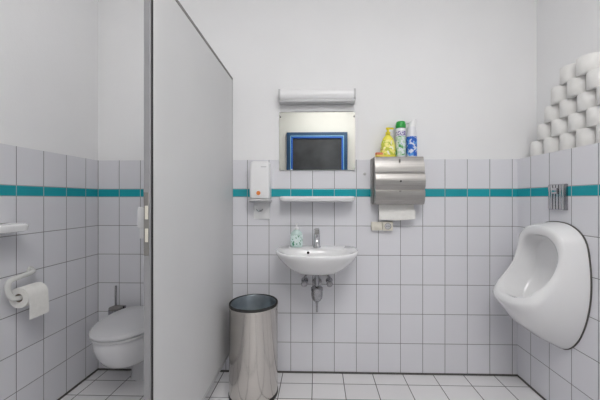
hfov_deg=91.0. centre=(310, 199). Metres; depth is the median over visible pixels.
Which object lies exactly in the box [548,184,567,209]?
flush plate
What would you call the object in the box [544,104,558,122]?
toilet roll
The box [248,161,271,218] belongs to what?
soap dispenser
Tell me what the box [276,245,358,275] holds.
basin
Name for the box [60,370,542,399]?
floor
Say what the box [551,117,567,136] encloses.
toilet roll
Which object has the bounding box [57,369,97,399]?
baseboard
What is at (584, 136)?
toilet roll
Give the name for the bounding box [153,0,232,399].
wall
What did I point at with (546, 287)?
urinal
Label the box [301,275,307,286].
angle valve
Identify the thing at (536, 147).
toilet roll
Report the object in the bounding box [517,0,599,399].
wall
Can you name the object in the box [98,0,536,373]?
wall
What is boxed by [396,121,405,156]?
spray can
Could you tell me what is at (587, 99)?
toilet roll
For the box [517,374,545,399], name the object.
baseboard
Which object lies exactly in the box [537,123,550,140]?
toilet roll
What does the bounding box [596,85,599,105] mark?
toilet roll
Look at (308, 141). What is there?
wall mirror
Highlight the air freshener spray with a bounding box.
[406,119,416,156]
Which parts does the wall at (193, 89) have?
rail, rail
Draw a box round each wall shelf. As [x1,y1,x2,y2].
[0,223,28,233]
[279,196,354,201]
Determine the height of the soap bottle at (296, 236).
0.161 m
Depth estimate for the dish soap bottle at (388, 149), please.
1.94 m
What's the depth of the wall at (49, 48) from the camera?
1.68 m
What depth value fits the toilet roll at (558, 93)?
1.67 m
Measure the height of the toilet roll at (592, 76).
0.093 m
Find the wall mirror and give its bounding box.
[279,112,354,170]
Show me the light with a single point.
(343, 99)
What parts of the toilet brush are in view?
brush lid, brush handle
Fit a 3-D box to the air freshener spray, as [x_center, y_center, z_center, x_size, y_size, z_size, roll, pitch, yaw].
[0.673,-0.404,1.955,0.069,0.255,0.069,0,0,1]
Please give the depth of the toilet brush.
1.99 m
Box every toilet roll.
[530,140,543,155]
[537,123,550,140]
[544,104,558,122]
[544,136,558,153]
[551,84,566,104]
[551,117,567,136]
[559,97,576,117]
[559,132,575,150]
[560,63,575,84]
[567,75,585,98]
[568,111,585,132]
[576,52,599,76]
[576,127,595,146]
[577,89,595,112]
[586,67,599,90]
[586,105,599,127]
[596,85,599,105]
[596,124,599,142]
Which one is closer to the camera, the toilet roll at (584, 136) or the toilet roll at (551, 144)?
the toilet roll at (584, 136)
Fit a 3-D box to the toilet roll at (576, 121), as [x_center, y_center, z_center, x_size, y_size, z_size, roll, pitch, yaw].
[1.456,-0.410,1.582,0.109,0.093,0.109,0,0,-27]
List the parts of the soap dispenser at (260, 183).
drip plate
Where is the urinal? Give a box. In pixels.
[493,221,591,349]
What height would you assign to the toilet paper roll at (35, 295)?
0.155 m
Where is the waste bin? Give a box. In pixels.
[228,294,277,399]
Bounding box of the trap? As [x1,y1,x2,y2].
[311,276,322,311]
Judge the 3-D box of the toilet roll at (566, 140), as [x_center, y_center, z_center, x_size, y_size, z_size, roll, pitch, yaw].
[1.458,-0.317,1.639,0.109,0.093,0.109,0,0,8]
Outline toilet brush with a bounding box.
[108,285,125,314]
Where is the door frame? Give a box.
[138,0,152,399]
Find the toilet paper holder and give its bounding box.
[4,266,35,300]
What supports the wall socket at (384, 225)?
attached to the wall at (417, 296)
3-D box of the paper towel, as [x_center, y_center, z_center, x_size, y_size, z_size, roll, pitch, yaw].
[0.574,0.085,1.952,0.237,0.114,0.018,0,0,1]
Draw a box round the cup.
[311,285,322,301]
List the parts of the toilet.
seat, lid, bowl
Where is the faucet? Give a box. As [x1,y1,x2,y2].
[313,228,320,247]
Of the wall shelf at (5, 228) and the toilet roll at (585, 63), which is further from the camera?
the toilet roll at (585, 63)
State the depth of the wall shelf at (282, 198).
1.90 m
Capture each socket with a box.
[371,221,392,230]
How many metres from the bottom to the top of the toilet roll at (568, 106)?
0.093 m
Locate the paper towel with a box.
[379,205,414,220]
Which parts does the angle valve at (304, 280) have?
valve knob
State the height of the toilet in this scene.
0.474 m
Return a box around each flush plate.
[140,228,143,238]
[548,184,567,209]
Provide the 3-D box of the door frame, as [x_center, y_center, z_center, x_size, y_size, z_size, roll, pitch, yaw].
[-0.584,0.094,1.055,0.066,2.200,0.060,0,0,1]
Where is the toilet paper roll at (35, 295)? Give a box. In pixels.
[9,282,48,318]
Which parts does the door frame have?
strike plate, post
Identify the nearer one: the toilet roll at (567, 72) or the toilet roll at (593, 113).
the toilet roll at (593, 113)
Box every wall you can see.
[0,0,97,399]
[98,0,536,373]
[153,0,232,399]
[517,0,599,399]
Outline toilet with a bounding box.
[89,306,143,380]
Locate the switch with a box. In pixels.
[371,222,381,229]
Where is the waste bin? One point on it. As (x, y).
(253, 318)
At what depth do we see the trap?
1.85 m
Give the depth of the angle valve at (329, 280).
1.95 m
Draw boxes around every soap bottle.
[290,223,302,246]
[380,127,395,156]
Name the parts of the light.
mounting rail, plate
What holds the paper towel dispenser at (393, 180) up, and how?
attached to the wall at (417, 296)
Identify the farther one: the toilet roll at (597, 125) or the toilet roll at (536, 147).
the toilet roll at (536, 147)
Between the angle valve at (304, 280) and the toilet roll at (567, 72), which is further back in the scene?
the angle valve at (304, 280)
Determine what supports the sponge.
on the paper towel dispenser at (393, 180)
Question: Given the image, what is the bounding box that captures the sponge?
[375,152,384,156]
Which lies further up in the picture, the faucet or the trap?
the faucet
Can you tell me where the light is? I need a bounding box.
[278,88,355,111]
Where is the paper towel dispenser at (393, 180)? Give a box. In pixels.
[370,157,425,204]
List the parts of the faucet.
lever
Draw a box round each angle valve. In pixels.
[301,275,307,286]
[326,275,332,286]
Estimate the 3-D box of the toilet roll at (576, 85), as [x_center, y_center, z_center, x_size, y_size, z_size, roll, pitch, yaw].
[1.450,-0.597,1.583,0.109,0.093,0.109,0,0,-5]
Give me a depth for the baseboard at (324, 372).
2.01 m
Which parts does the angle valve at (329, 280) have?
valve knob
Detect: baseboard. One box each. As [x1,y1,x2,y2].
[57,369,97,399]
[98,368,516,375]
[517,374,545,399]
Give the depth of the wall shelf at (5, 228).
1.37 m

